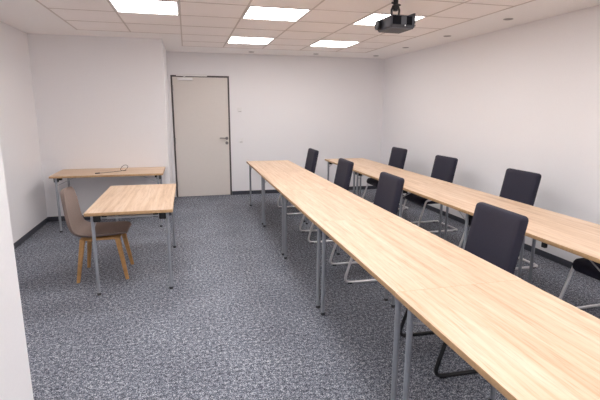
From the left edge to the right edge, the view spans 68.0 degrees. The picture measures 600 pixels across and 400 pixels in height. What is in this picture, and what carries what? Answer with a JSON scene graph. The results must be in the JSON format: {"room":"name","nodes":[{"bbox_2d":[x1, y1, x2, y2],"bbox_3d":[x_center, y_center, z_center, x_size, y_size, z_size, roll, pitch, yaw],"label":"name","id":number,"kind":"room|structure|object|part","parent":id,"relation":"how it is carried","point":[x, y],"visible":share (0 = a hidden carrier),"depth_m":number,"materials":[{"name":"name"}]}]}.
{"room":"training room","nodes":[
{"label":"training room","id":0,"kind":"room"},
{"bbox_2d":[0,144,33,399],"bbox_3d":[-1.568,0.102,1.041,1.408,2.537,0.500,-3,12,-14],"label":"wall","id":1,"kind":"structure","parent":0,"point":[15,377],"depth_m":1.42,"materials":[{"name":"white paint"}]},
{"bbox_2d":[0,21,46,243],"bbox_3d":[-2.527,-0.076,1.641,0.150,2.637,9.575,-3,12,-14],"label":"wall","id":2,"kind":"structure","parent":0,"point":[19,139],"depth_m":5.41,"materials":[{"name":"white paint"}]},
{"bbox_2d":[14,217,48,249],"bbox_3d":[-2.945,0.783,3.842,0.012,0.068,5.225,-3,12,-14],"label":"baseboard","id":3,"kind":"structure","parent":2,"relation":"attached to","point":[26,236],"depth_m":5.59,"materials":[{"name":"grey plastic"}]},
{"bbox_2d":[27,33,172,216],"bbox_3d":[-2.951,-1.179,7.023,1.693,2.637,1.590,-3,12,-14],"label":"wall","id":4,"kind":"structure","parent":0,"point":[101,101],"depth_m":6.22,"materials":[{"name":"white paint"}]},
{"bbox_2d":[48,212,171,221],"bbox_3d":[-2.756,0.235,6.521,1.681,0.068,0.012,-3,12,-14],"label":"baseboard","id":5,"kind":"structure","parent":4,"relation":"attached to","point":[56,218],"depth_m":6.36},
{"bbox_2d":[166,51,384,196],"bbox_3d":[-0.350,-1.448,8.389,4.029,2.637,0.150,-3,12,-14],"label":"wall","id":6,"kind":"structure","parent":0,"point":[291,105],"depth_m":8.34,"materials":[{"name":"white paint"}]},
{"bbox_2d":[170,74,231,196],"bbox_3d":[-1.761,-1.139,8.027,1.004,2.165,0.175,-3,12,-14],"label":"door","id":7,"kind":"structure","parent":6,"relation":"in","point":[200,103],"depth_m":7.99,"materials":[{"name":"beige laminate"}]},
{"bbox_3d":[-1.886,-2.169,7.740,0.526,0.033,0.041,-3,12,-14],"label":"closer rail","id":8,"kind":"part","parent":7,"relation":"part of","materials":[{"name":"silver metal"}]},
{"bbox_2d":[232,186,376,194],"bbox_3d":[0.168,-0.197,8.694,2.967,0.068,0.012,-3,12,-14],"label":"baseboard","id":9,"kind":"structure","parent":6,"relation":"attached to","point":[362,187],"depth_m":8.47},
{"bbox_2d":[0,0,599,58],"bbox_3d":[0.170,-1.566,2.702,5.722,0.080,10.865,-3,12,-14],"label":"ceiling","id":10,"kind":"structure","parent":0,"point":[28,16],"depth_m":5.33,"materials":[{"name":"paint"}]},
{"bbox_2d":[35,0,534,52],"bbox_3d":[0.263,-1.461,2.347,4.326,0.022,10.105,-3,12,-14],"label":"trim","id":11,"kind":"structure","parent":10,"relation":"attached to","point":[179,1],"depth_m":4.96,"materials":[{"name":"metal"}]},
{"bbox_2d":[38,0,531,52],"bbox_3d":[0.241,-1.486,2.433,4.310,0.028,9.911,-3,12,-14],"label":"ceiling tiles","id":12,"kind":"structure","parent":10,"relation":"attached to","point":[408,7],"depth_m":4.89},
{"bbox_2d":[109,0,178,14],"bbox_3d":[-1.478,-1.865,4.265,0.606,0.034,0.611,-3,12,-14],"label":"ceiling light","id":13,"kind":"object","parent":12,"relation":"attached to","point":[127,6],"visible":0.94,"depth_m":4.25,"materials":[{"name":"white plastic"}]},
{"bbox_2d":[227,36,274,44],"bbox_3d":[-0.714,-2.288,6.346,0.606,0.034,0.611,-3,12,-14],"label":"ceiling light","id":14,"kind":"object","parent":12,"relation":"attached to","point":[242,40],"visible":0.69,"depth_m":6.34,"materials":[{"name":"white plastic"}]},
{"bbox_2d":[242,6,309,20],"bbox_3d":[-0.259,-1.921,4.565,0.606,0.034,0.611,-3,12,-14],"label":"ceiling light","id":15,"kind":"object","parent":12,"relation":"attached to","point":[252,12],"visible":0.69,"depth_m":4.54,"materials":[{"name":"white plastic"}]},
{"bbox_2d":[310,40,359,47],"bbox_3d":[0.505,-2.344,6.646,0.606,0.034,0.611,-3,12,-14],"label":"ceiling light","id":16,"kind":"object","parent":12,"relation":"attached to","point":[322,43],"visible":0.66,"depth_m":6.60,"materials":[{"name":"white plastic"}]},
{"bbox_2d":[353,13,426,25],"bbox_3d":[0.959,-1.977,4.864,0.606,0.034,0.611,-3,12,-14],"label":"ceiling light","id":17,"kind":"object","parent":12,"relation":"attached to","point":[371,19],"visible":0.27,"depth_m":4.76,"materials":[{"name":"white plastic"}]},
{"bbox_2d":[375,0,415,33],"bbox_3d":[0.822,-1.613,3.848,0.259,0.282,0.274,-3,12,-16],"label":"ceiling projector","id":18,"kind":"object","parent":12,"relation":"hanging from","point":[398,23],"visible":1,"depth_m":3.78,"materials":[{"name":"black plastic"}]},
{"bbox_2d":[393,15,400,23],"bbox_3d":[0.812,-1.509,3.726,0.078,0.068,0.007,-3,12,-16],"label":"vent","id":19,"kind":"object","parent":18,"relation":"attached to","point":[396,18],"depth_m":3.72,"materials":[{"name":"black plastic"}]},
{"bbox_2d":[407,16,412,24],"bbox_3d":[0.925,-1.515,3.758,0.052,0.068,0.007,-3,12,-16],"label":"vent","id":20,"kind":"object","parent":18,"relation":"attached to","point":[409,18],"depth_m":3.76,"materials":[{"name":"black plastic"}]},
{"bbox_2d":[14,189,599,399],"bbox_3d":[0.159,1.008,3.229,6.022,0.100,11.165,-3,12,-14],"label":"floor","id":21,"kind":"structure","parent":0,"point":[239,319],"depth_m":3.48,"materials":[{"name":"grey carpet"}]},
{"bbox_2d":[60,186,133,282],"bbox_3d":[-1.936,0.296,4.271,0.571,0.858,0.483,-3,12,-14],"label":"shell chair","id":22,"kind":"object","parent":21,"relation":"on","point":[77,225],"visible":0.98,"depth_m":4.20,"materials":[{"name":"brown plastic"}]},
{"bbox_3d":[-2.025,0.562,4.114,0.119,0.400,0.056,-10,15,-41],"label":"leg","id":23,"kind":"part","parent":22,"relation":"part of","materials":[{"name":"brown wood"}]},
{"bbox_3d":[-2.108,0.491,4.456,0.112,0.400,0.057,4,12,17],"label":"leg","id":24,"kind":"part","parent":22,"relation":"part of","materials":[{"name":"brown wood"}]},
{"bbox_3d":[-1.896,0.330,4.288,0.350,0.026,0.340,-3,12,-14],"label":"seat","id":25,"kind":"part","parent":22,"relation":"part of","materials":[{"name":"brown wood"}]},
{"bbox_3d":[-1.677,0.546,4.199,0.124,0.400,0.056,3,12,11],"label":"leg","id":26,"kind":"part","parent":22,"relation":"part of","materials":[{"name":"brown wood"}]},
{"bbox_3d":[-1.764,0.476,4.541,0.124,0.400,0.056,-9,15,-38],"label":"leg","id":27,"kind":"part","parent":22,"relation":"part of","materials":[{"name":"brown wood"}]},
{"bbox_2d":[49,167,164,232],"bbox_3d":[-2.571,-0.030,6.144,1.372,0.740,0.700,-3,12,-14],"label":"folding table","id":28,"kind":"object","parent":21,"relation":"on","point":[158,172],"visible":0.88,"depth_m":5.90,"materials":[{"name":"beige wood"}]},
{"bbox_3d":[-3.101,0.064,5.713,0.028,0.702,0.029,-3,12,-14],"label":"leg","id":29,"kind":"part","parent":28,"relation":"part of","materials":[{"name":"grey paint"}]},
{"bbox_3d":[-1.896,0.008,6.009,0.028,0.702,0.029,-3,12,-14],"label":"leg","id":30,"kind":"part","parent":28,"relation":"part of","materials":[{"name":"grey paint"}]},
{"bbox_2d":[84,184,175,295],"bbox_3d":[-1.595,0.324,4.438,0.700,0.740,1.372,-3,12,-14],"label":"folding table","id":31,"kind":"object","parent":21,"relation":"on","point":[157,199],"visible":0.94,"depth_m":3.97,"materials":[{"name":"beige wood"}]},
{"bbox_3d":[-1.735,0.466,3.777,0.029,0.702,0.028,-3,12,-14],"label":"leg","id":32,"kind":"part","parent":31,"relation":"part of","materials":[{"name":"grey paint"}]},
{"bbox_3d":[-1.153,0.439,3.921,0.029,0.702,0.028,-3,12,-14],"label":"leg","id":33,"kind":"part","parent":31,"relation":"part of","materials":[{"name":"grey paint"}]},
{"bbox_3d":[-1.454,0.196,5.100,0.029,0.702,0.028,-3,12,-14],"label":"leg","id":34,"kind":"part","parent":31,"relation":"part of","materials":[{"name":"grey paint"}]},
{"bbox_2d":[246,160,307,224],"bbox_3d":[-0.376,-0.158,6.816,0.700,0.740,1.372,-3,12,-14],"label":"folding table","id":35,"kind":"object","parent":21,"relation":"on","point":[275,165],"visible":0.65,"depth_m":6.65,"materials":[{"name":"brown wood"}]},
{"bbox_3d":[-0.818,-0.259,7.336,0.029,0.702,0.028,-3,12,-14],"label":"leg","id":36,"kind":"part","parent":35,"relation":"part of","materials":[{"name":"grey paint"}]},
{"bbox_3d":[-0.516,-0.016,6.156,0.029,0.702,0.028,-3,12,-14],"label":"leg","id":37,"kind":"part","parent":35,"relation":"part of","materials":[{"name":"grey paint"}]},
{"bbox_2d":[277,148,318,214],"bbox_3d":[-0.006,-0.308,6.986,0.638,0.970,0.526,-2,12,-12],"label":"chair","id":38,"kind":"object","parent":21,"relation":"on","point":[312,155],"visible":0.23,"depth_m":6.87,"materials":[{"name":"grey fabric"}]},
{"bbox_3d":[-0.007,-0.197,7.009,0.638,0.742,0.525,-2,12,-12],"label":"frame","id":39,"kind":"part","parent":38,"relation":"part of","materials":[{"name":"silver metal"}]},
{"bbox_3d":[0.169,-0.558,6.974,0.149,0.474,0.458,-2,12,-12],"label":"backrest","id":40,"kind":"part","parent":38,"relation":"part of","materials":[{"name":"grey fabric"}]},
{"bbox_2d":[259,171,341,254],"bbox_3d":[-0.044,0.111,5.512,0.700,0.740,1.372,-3,12,-14],"label":"folding table","id":41,"kind":"object","parent":21,"relation":"on","point":[297,180],"visible":0.66,"depth_m":5.29,"materials":[{"name":"beige wood"}]},
{"bbox_3d":[-0.486,0.009,6.032,0.029,0.702,0.028,-3,12,-14],"label":"leg","id":42,"kind":"part","parent":41,"relation":"part of","materials":[{"name":"grey paint"}]},
{"bbox_3d":[-0.184,0.252,4.852,0.029,0.702,0.028,-3,12,-14],"label":"leg","id":43,"kind":"part","parent":41,"relation":"part of","materials":[{"name":"grey paint"}]},
{"bbox_2d":[299,158,353,242],"bbox_3d":[0.354,-0.015,5.560,0.638,0.970,0.526,-2,12,-12],"label":"chair","id":44,"kind":"object","parent":21,"relation":"on","point":[344,170],"visible":0.34,"depth_m":5.43,"materials":[{"name":"grey fabric"}]},
{"bbox_3d":[0.354,0.097,5.583,0.638,0.742,0.525,-2,12,-12],"label":"frame","id":45,"kind":"part","parent":44,"relation":"part of","materials":[{"name":"silver metal"}]},
{"bbox_3d":[0.530,-0.264,5.546,0.149,0.474,0.458,-2,12,-12],"label":"backrest","id":46,"kind":"part","parent":44,"relation":"part of","materials":[{"name":"grey fabric"}]},
{"bbox_2d":[280,188,397,307],"bbox_3d":[0.288,0.379,4.208,0.700,0.740,1.372,-3,12,-14],"label":"folding table","id":47,"kind":"object","parent":21,"relation":"on","point":[328,204],"visible":0.67,"depth_m":3.94,"materials":[{"name":"beige wood"}]},
{"bbox_3d":[-0.154,0.278,4.728,0.029,0.702,0.028,-3,12,-14],"label":"leg","id":48,"kind":"part","parent":47,"relation":"part of","materials":[{"name":"grey paint"}]},
{"bbox_3d":[0.147,0.521,3.548,0.029,0.702,0.028,-3,12,-14],"label":"leg","id":49,"kind":"part","parent":47,"relation":"part of","materials":[{"name":"grey paint"}]},
{"bbox_3d":[0.729,0.494,3.691,0.029,0.702,0.028,-3,12,-14],"label":"leg","id":50,"kind":"part","parent":47,"relation":"part of","materials":[{"name":"grey paint"}]},
{"bbox_2d":[325,158,395,196],"bbox_3d":[0.931,-0.230,7.198,0.700,0.740,1.372,-3,12,-14],"label":"folding table","id":51,"kind":"object","parent":21,"relation":"on","point":[359,163],"visible":0.45,"depth_m":7.06,"materials":[{"name":"beige wood"}]},
{"bbox_3d":[0.791,-0.088,6.538,0.029,0.702,0.028,-3,12,-14],"label":"leg","id":52,"kind":"part","parent":51,"relation":"part of","materials":[{"name":"grey paint"}]},
{"bbox_2d":[329,172,404,283],"bbox_3d":[0.668,0.240,4.324,0.638,0.970,0.526,-2,12,-12],"label":"chair","id":53,"kind":"object","parent":21,"relation":"on","point":[389,187],"visible":0.32,"depth_m":4.21,"materials":[{"name":"grey fabric"}]},
{"bbox_3d":[0.667,0.351,4.347,0.638,0.742,0.525,-2,12,-12],"label":"frame","id":54,"kind":"part","parent":53,"relation":"part of","materials":[{"name":"silver metal"}]},
{"bbox_3d":[0.843,-0.010,4.312,0.149,0.474,0.458,-2,12,-12],"label":"backrest","id":55,"kind":"part","parent":53,"relation":"part of","materials":[{"name":"grey fabric"}]},
{"bbox_2d":[362,147,408,209],"bbox_3d":[1.410,-0.365,7.294,0.638,0.970,0.526,-3,12,-14],"label":"chair","id":56,"kind":"object","parent":21,"relation":"on","point":[397,159],"visible":0.4,"depth_m":7.23,"materials":[{"name":"grey fabric"}]},
{"bbox_3d":[1.372,-0.297,7.298,0.440,0.096,0.470,-3,12,-14],"label":"seat","id":57,"kind":"part","parent":56,"relation":"part of","materials":[{"name":"grey fabric"}]},
{"bbox_3d":[1.409,-0.254,7.316,0.638,0.742,0.525,-3,12,-14],"label":"frame","id":58,"kind":"part","parent":56,"relation":"part of","materials":[{"name":"metal"}]},
{"bbox_3d":[1.584,-0.616,7.287,0.149,0.474,0.458,-3,12,-14],"label":"backrest","id":59,"kind":"part","parent":56,"relation":"part of","materials":[{"name":"grey fabric"}]},
{"bbox_2d":[353,168,449,237],"bbox_3d":[1.263,0.038,5.894,0.700,0.740,1.372,-3,12,-14],"label":"folding table","id":60,"kind":"object","parent":21,"relation":"on","point":[410,177],"visible":0.4,"depth_m":5.80,"materials":[{"name":"beige wood"}]},
{"bbox_3d":[0.821,-0.063,6.414,0.029,0.702,0.028,-3,12,-14],"label":"leg","id":61,"kind":"part","parent":60,"relation":"part of","materials":[{"name":"grey paint"}]},
{"bbox_3d":[1.705,0.153,5.377,0.029,0.702,0.028,-3,12,-14],"label":"leg","id":62,"kind":"part","parent":60,"relation":"part of","materials":[{"name":"grey paint"}]},
{"bbox_2d":[316,217,520,399],"bbox_3d":[0.624,0.647,2.905,0.700,0.740,1.372,-3,12,-14],"label":"folding table","id":63,"kind":"object","parent":21,"relation":"on","point":[401,255],"visible":0.74,"depth_m":2.59,"materials":[{"name":"beige wood"}]},
{"bbox_3d":[0.182,0.546,3.425,0.029,0.702,0.028,-3,12,-14],"label":"leg","id":64,"kind":"part","parent":63,"relation":"part of","materials":[{"name":"grey paint"}]},
{"bbox_3d":[0.483,0.789,2.245,0.029,0.702,0.028,-3,12,-14],"label":"leg","id":65,"kind":"part","parent":63,"relation":"part of","materials":[{"name":"grey paint"}]},
{"bbox_3d":[1.065,0.762,2.388,0.029,0.702,0.028,-3,12,-14],"label":"leg","id":66,"kind":"part","parent":63,"relation":"part of","materials":[{"name":"grey paint"}]},
{"bbox_2d":[402,155,457,232],"bbox_3d":[1.747,-0.097,5.993,0.638,0.970,0.526,-3,12,-15],"label":"chair","id":67,"kind":"object","parent":21,"relation":"on","point":[444,167],"visible":0.46,"depth_m":5.90,"materials":[{"name":"grey fabric"}]},
{"bbox_3d":[1.710,-0.029,5.997,0.440,0.096,0.470,-3,12,-15],"label":"seat","id":68,"kind":"part","parent":67,"relation":"part of","materials":[{"name":"grey fabric"}]},
{"bbox_3d":[1.747,0.014,6.016,0.638,0.742,0.525,-3,12,-15],"label":"frame","id":69,"kind":"part","parent":67,"relation":"part of","materials":[{"name":"silver metal"}]},
{"bbox_3d":[1.921,-0.349,5.989,0.149,0.474,0.458,-3,12,-15],"label":"backrest","id":70,"kind":"part","parent":67,"relation":"part of","materials":[{"name":"grey fabric"}]},
{"bbox_2d":[400,202,528,378],"bbox_3d":[1.064,0.537,2.882,0.638,0.970,0.526,-2,12,-12],"label":"chair","id":71,"kind":"object","parent":21,"relation":"on","point":[496,234],"visible":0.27,"depth_m":2.79,"materials":[{"name":"grey fabric"}]},
{"bbox_3d":[1.063,0.648,2.905,0.638,0.742,0.525,-2,12,-12],"label":"frame","id":72,"kind":"part","parent":71,"relation":"part of","materials":[{"name":"black metal"}]},
{"bbox_3d":[1.239,0.287,2.869,0.149,0.474,0.458,-2,12,-12],"label":"backrest","id":73,"kind":"part","parent":71,"relation":"part of","materials":[{"name":"grey fabric"}]},
{"bbox_2d":[399,183,534,277],"bbox_3d":[1.594,0.307,4.590,0.700,0.740,1.372,-3,12,-14],"label":"folding table","id":74,"kind":"object","parent":21,"relation":"on","point":[463,199],"visible":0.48,"depth_m":4.37,"materials":[{"name":"beige wood"}]},
{"bbox_3d":[1.152,0.205,5.110,0.029,0.702,0.028,-3,12,-14],"label":"leg","id":75,"kind":"part","parent":74,"relation":"part of","materials":[{"name":"grey paint"}]},
{"bbox_3d":[1.734,0.179,5.253,0.029,0.702,0.028,-3,12,-14],"label":"leg","id":76,"kind":"part","parent":74,"relation":"part of","materials":[{"name":"grey paint"}]},
{"bbox_3d":[1.454,0.448,3.930,0.029,0.702,0.028,-3,12,-14],"label":"leg","id":77,"kind":"part","parent":74,"relation":"part of","materials":[{"name":"grey paint"}]},
{"bbox_3d":[2.036,0.422,4.073,0.029,0.702,0.028,-3,12,-14],"label":"leg","id":78,"kind":"part","parent":74,"relation":"part of","materials":[{"name":"grey paint"}]},
{"bbox_2d":[395,279,599,399],"bbox_3d":[0.953,0.916,1.601,0.700,0.740,1.372,-3,12,-14],"label":"folding table","id":79,"kind":"object","parent":21,"relation":"on","point":[529,343],"visible":1,"depth_m":1.71,"materials":[{"name":"beige wood"}]},
{"bbox_3d":[0.511,0.815,2.121,0.029,0.702,0.028,-3,12,-14],"label":"leg","id":80,"kind":"part","parent":79,"relation":"part of","materials":[{"name":"grey paint"}]},
{"bbox_2d":[458,168,541,269],"bbox_3d":[2.091,0.183,4.634,0.638,0.970,0.526,-3,12,-14],"label":"chair","id":81,"kind":"object","parent":21,"relation":"on","point":[521,186],"visible":0.32,"depth_m":4.57,"materials":[{"name":"grey fabric"}]},
{"bbox_3d":[2.091,0.294,4.656,0.638,0.742,0.525,-3,12,-14],"label":"frame","id":82,"kind":"part","parent":81,"relation":"part of","materials":[{"name":"metal"}]},
{"bbox_3d":[2.265,-0.069,4.626,0.149,0.474,0.458,-3,12,-14],"label":"backrest","id":83,"kind":"part","parent":81,"relation":"part of","materials":[{"name":"grey fabric"}]},
{"bbox_2d":[468,207,599,283],"bbox_3d":[1.929,0.575,3.287,0.700,0.740,1.372,-3,12,-14],"label":"folding table","id":84,"kind":"object","parent":21,"relation":"on","point":[579,237],"visible":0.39,"depth_m":3.18,"materials":[{"name":"beige wood"}]},
{"bbox_3d":[2.070,0.447,3.950,0.029,0.702,0.028,-3,12,-14],"label":"leg","id":85,"kind":"part","parent":84,"relation":"part of","materials":[{"name":"grey paint"}]},
{"bbox_2d":[559,258,599,308],"bbox_3d":[2.409,0.457,3.298,0.638,0.970,0.526,-3,12,-15],"label":"chair","id":86,"kind":"object","parent":21,"relation":"on","point":[582,265],"visible":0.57,"depth_m":3.39,"materials":[{"name":"grey fabric"}]},
{"bbox_3d":[2.372,0.526,3.301,0.440,0.096,0.470,-3,12,-15],"label":"seat","id":87,"kind":"part","parent":86,"relation":"part of","materials":[{"name":"grey fabric"}]},
{"bbox_2d":[380,5,599,261],"bbox_3d":[2.995,-0.478,3.726,0.150,2.637,11.015,-3,12,-14],"label":"wall","id":88,"kind":"structure","parent":0,"point":[525,97],"depth_m":5.25,"materials":[{"name":"white paint"}]},
{"bbox_2d":[403,195,599,280],"bbox_3d":[2.929,0.798,3.893,0.012,0.068,10.865,-3,12,-14],"label":"baseboard","id":89,"kind":"structure","parent":88,"relation":"attached to","point":[527,247],"depth_m":4.98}
]}

